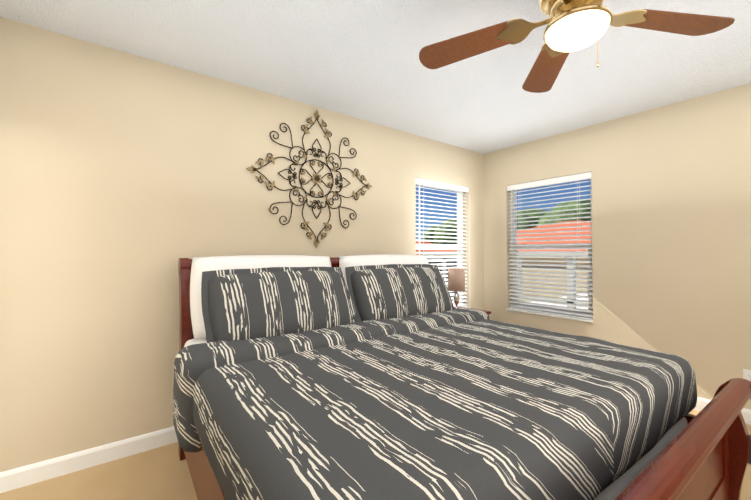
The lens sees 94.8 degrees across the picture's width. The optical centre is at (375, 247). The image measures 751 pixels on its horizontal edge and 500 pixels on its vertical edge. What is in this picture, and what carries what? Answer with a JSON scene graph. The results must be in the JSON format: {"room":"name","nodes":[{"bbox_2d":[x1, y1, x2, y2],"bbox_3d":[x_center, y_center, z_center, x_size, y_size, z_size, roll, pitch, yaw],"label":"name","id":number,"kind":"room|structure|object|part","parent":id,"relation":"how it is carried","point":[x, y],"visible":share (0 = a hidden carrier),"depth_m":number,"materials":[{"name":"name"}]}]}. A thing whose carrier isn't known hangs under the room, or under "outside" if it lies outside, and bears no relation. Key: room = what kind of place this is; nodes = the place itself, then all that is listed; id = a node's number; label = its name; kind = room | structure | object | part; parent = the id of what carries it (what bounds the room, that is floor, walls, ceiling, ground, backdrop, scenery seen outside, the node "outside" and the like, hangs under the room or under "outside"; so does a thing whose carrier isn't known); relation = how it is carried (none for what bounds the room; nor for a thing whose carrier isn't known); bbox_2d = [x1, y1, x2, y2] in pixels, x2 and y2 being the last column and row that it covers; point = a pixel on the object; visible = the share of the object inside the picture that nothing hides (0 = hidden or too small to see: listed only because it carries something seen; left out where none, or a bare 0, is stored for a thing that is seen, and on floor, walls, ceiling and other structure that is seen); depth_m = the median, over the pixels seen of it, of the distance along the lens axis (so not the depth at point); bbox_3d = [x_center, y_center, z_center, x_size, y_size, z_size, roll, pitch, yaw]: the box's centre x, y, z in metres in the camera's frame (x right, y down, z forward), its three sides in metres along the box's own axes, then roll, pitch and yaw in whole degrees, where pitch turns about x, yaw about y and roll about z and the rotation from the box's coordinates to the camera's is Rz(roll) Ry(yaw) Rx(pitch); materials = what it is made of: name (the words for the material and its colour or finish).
{"room":"bedroom","nodes":[
{"label":"bedroom","id":0,"kind":"room"},
{"bbox_2d":[0,17,483,471],"bbox_3d":[-0.403,0.044,3.023,4.543,2.440,0.150,1,-1,-37],"label":"wall","id":1,"kind":"structure","parent":0,"point":[128,181],"depth_m":2.11,"materials":[{"name":"paint"}]},
{"bbox_2d":[0,426,177,492],"bbox_3d":[-0.353,1.214,2.942,4.243,0.100,0.015,1,-1,-37],"label":"baseboard","id":2,"kind":"structure","parent":1,"relation":"attached to","point":[20,477],"depth_m":1.95,"materials":[{"name":"white wood"}]},
{"bbox_2d":[246,110,372,247],"bbox_3d":[-0.486,-0.573,2.858,1.150,1.150,0.010,1,-1,-37],"label":"art","id":3,"kind":"object","parent":1,"relation":"attached to","point":[316,178],"visible":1,"depth_m":2.84,"materials":[{"name":"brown metal"}]},
{"bbox_2d":[416,184,468,307],"bbox_3d":[0.724,-0.003,3.870,0.880,1.441,0.157,1,-1,-37],"label":"window","id":4,"kind":"structure","parent":1,"relation":"in","point":[458,213],"depth_m":4.14,"materials":[{"name":"white plastic"}]},
{"bbox_2d":[416,178,468,306],"bbox_3d":[0.739,-0.011,3.850,0.876,1.422,0.076,1,-1,-37],"label":"window blind","id":5,"kind":"object","parent":4,"relation":"attached to","point":[419,181],"visible":0.52,"depth_m":3.86,"materials":[{"name":"white plastic"}]},
{"bbox_2d":[0,409,750,499],"bbox_3d":[0.853,1.292,1.354,4.243,0.100,4.000,1,-1,-37],"label":"floor","id":6,"kind":"structure","parent":0,"point":[161,473],"depth_m":1.83,"materials":[{"name":"carpet"}]},
{"bbox_2d":[173,254,750,499],"bbox_3d":[0.232,0.645,1.847,2.177,1.206,2.257,1,-1,-36],"label":"bed","id":7,"kind":"object","parent":6,"relation":"on","point":[365,377],"visible":1,"depth_m":1.33,"materials":[{"name":"grey fabric"}]},
{"bbox_3d":[-0.375,0.665,2.690,2.020,1.190,0.181,1,-1,-36],"label":"headboard","id":8,"kind":"part","parent":7,"relation":"part of","materials":[{"name":"brown wood"}]},
{"bbox_2d":[190,255,330,338],"bbox_3d":[-0.691,0.294,2.277,0.950,0.500,0.200,1,-11,-36],"label":"pillow","id":9,"kind":"object","parent":7,"relation":"on","point":[198,265],"depth_m":2.09,"materials":[{"name":"white fabric"}]},
{"bbox_2d":[339,254,428,281],"bbox_3d":[0.121,0.302,2.861,0.950,0.500,0.200,1,-11,-36],"label":"pillow","id":10,"kind":"object","parent":7,"relation":"on","point":[346,263],"depth_m":2.74,"materials":[{"name":"white fabric"}]},
{"bbox_2d":[193,319,696,499],"bbox_3d":[0.342,0.673,1.695,2.087,0.303,1.471,1,-1,-36],"label":"comforter","id":11,"kind":"object","parent":7,"relation":"on","point":[449,409],"depth_m":1.15,"materials":[{"name":"grey fabric"}]},
{"bbox_3d":[0.830,0.911,1.013,2.020,0.652,0.172,1,-1,-36],"label":"footboard","id":12,"kind":"part","parent":7,"relation":"part of","materials":[{"name":"brown wood"}]},
{"bbox_2d":[454,306,490,314],"bbox_3d":[0.853,0.962,3.538,0.510,0.620,0.450,1,-1,-37],"label":"nightstand","id":13,"kind":"object","parent":6,"relation":"on","point":[488,312],"visible":0.04,"depth_m":3.59,"materials":[{"name":"brown wood"}]},
{"bbox_2d":[447,268,464,308],"bbox_3d":[0.824,0.431,3.517,0.180,0.440,0.180,1,-1,-37],"label":"table lamp","id":14,"kind":"object","parent":13,"relation":"on","point":[456,280],"visible":0.85,"depth_m":3.45,"materials":[{"name":"brown fabric"}]},
{"bbox_3d":[0.824,0.324,3.519,0.180,0.225,0.180,1,-1,-37],"label":"lamp shade","id":15,"kind":"part","parent":14,"relation":"part of","materials":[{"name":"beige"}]},
{"bbox_2d":[0,0,750,153],"bbox_3d":[0.853,-1.248,1.389,4.543,0.100,4.300,1,-1,-37],"label":"ceiling","id":16,"kind":"structure","parent":0,"point":[359,59],"depth_m":2.14,"materials":[{"name":"white paint"}]},
{"bbox_2d":[419,0,734,92],"bbox_3d":[0.781,-0.972,1.341,1.248,0.453,1.269,1,-1,-37],"label":"ceiling fan","id":17,"kind":"object","parent":16,"relation":"attached to","point":[574,25],"visible":1,"depth_m":1.44,"materials":[{"name":"brown wood"}]},
{"bbox_3d":[0.801,-0.840,1.375,0.226,0.065,0.226,1,-1,-37],"label":"lamp shade","id":18,"kind":"part","parent":17,"relation":"part of","materials":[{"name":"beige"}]},
{"bbox_3d":[0.919,-0.825,1.427,0.010,0.161,0.010,1,-1,-37],"label":"chain","id":19,"kind":"part","parent":17,"relation":"part of","materials":[{"name":"gold metal"}]},
{"bbox_2d":[483,83,750,409],"bbox_3d":[2.647,0.039,2.641,0.150,2.440,4.150,1,-1,-37],"label":"wall","id":20,"kind":"structure","parent":0,"point":[671,228],"depth_m":2.87,"materials":[{"name":"paint"}]},
{"bbox_2d":[506,178,592,322],"bbox_3d":[1.844,-0.006,3.683,0.157,1.441,0.900,1,-1,-37],"label":"window","id":21,"kind":"structure","parent":20,"relation":"in","point":[550,246],"depth_m":3.74,"materials":[{"name":"white plastic"}]},
{"bbox_2d":[507,172,592,319],"bbox_3d":[1.825,-0.014,3.669,0.076,1.422,0.896,1,-1,-37],"label":"window blind","id":22,"kind":"object","parent":21,"relation":"attached to","point":[574,177],"visible":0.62,"depth_m":3.62,"materials":[{"name":"white plastic"}]},
{"bbox_2d":[694,397,750,424],"bbox_3d":[2.536,1.209,2.635,0.015,0.100,4.000,1,-1,-37],"label":"baseboard","id":23,"kind":"structure","parent":20,"relation":"attached to","point":[701,403],"depth_m":2.63,"materials":[{"name":"white wood"}]},
{"bbox_2d":[743,369,750,381],"bbox_3d":[2.675,0.932,2.461,0.009,0.116,0.072,1,-1,-37],"label":"electrical outlet plate","id":24,"kind":"object","parent":20,"relation":"attached to","point":[746,374],"visible":0.69,"depth_m":2.47,"materials":[{"name":"white plastic"}]},
{"label":"outside","id":25,"kind":"structure","parent":0,"visible":0},
{"bbox_3d":[0.816,4.634,22.638,90.000,0.200,90.000,1,-1,-37],"label":"ground","id":26,"kind":"structure","parent":25,"visible":0},
{"bbox_2d":[427,257,456,300],"bbox_3d":[-1.325,2.273,9.458,2.670,4.160,8.440,1,-1,-37],"label":"cage","id":27,"kind":"object","parent":26,"relation":"on","point":[444,266],"depth_m":6.13,"materials":[{"name":"grey"}]},
{"bbox_3d":[-0.696,2.261,8.631,2.670,4.160,6.360,1,-1,-37],"label":"frame","id":28,"kind":"part","parent":27,"relation":"part of","materials":[{"name":"white"}]},
{"bbox_2d":[424,199,590,243],"bbox_3d":[17.084,0.126,29.967,9.810,9.016,40.266,0,-1,-29],"label":"trees","id":29,"kind":"object","parent":26,"relation":"on","point":[529,219],"visible":0.12,"depth_m":30.93,"materials":[{"name":"green plant"}]},
{"bbox_2d":[434,255,587,268],"bbox_3d":[9.455,2.377,16.675,9.500,4.150,9.000,1,-1,-37],"label":"house","id":30,"kind":"structure","parent":26,"relation":"on","point":[581,259],"depth_m":12.80,"materials":[{"name":"beige"}]},
{"bbox_2d":[423,251,586,254],"bbox_3d":[9.455,0.267,16.704,10.300,0.170,9.800,1,-1,-37],"label":"fascia","id":31,"kind":"object","parent":30,"relation":"attached to","point":[518,251],"visible":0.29,"depth_m":13.09,"materials":[{"name":"white"}]},
{"bbox_2d":[423,220,590,251],"bbox_3d":[9.455,-0.558,16.715,10.300,1.480,9.800,1,-1,-37],"label":"house roof","id":32,"kind":"structure","parent":31,"relation":"on","point":[562,233],"depth_m":14.71,"materials":[{"name":"orange"}]},
{"bbox_2d":[518,254,587,308],"bbox_3d":[4.298,2.232,8.672,8.200,4.220,15.500,1,-1,-37],"label":"lanai","id":33,"kind":"object","parent":26,"relation":"on","point":[572,263],"visible":0.08,"depth_m":11.38,"materials":[{"name":"white"}]},
{"bbox_3d":[-0.451,0.583,25.185,14.000,0.170,9.500,1,-1,-37],"label":"fascia","id":34,"kind":"object","parent":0,"visible":0},
{"bbox_2d":[416,241,433,254],"bbox_3d":[-0.451,-0.242,25.196,14.000,1.480,9.500,1,-1,-37],"label":"house roof","id":35,"kind":"structure","parent":34,"relation":"on","point":[417,242],"depth_m":25.48,"materials":[{"name":"orange"}]}
]}

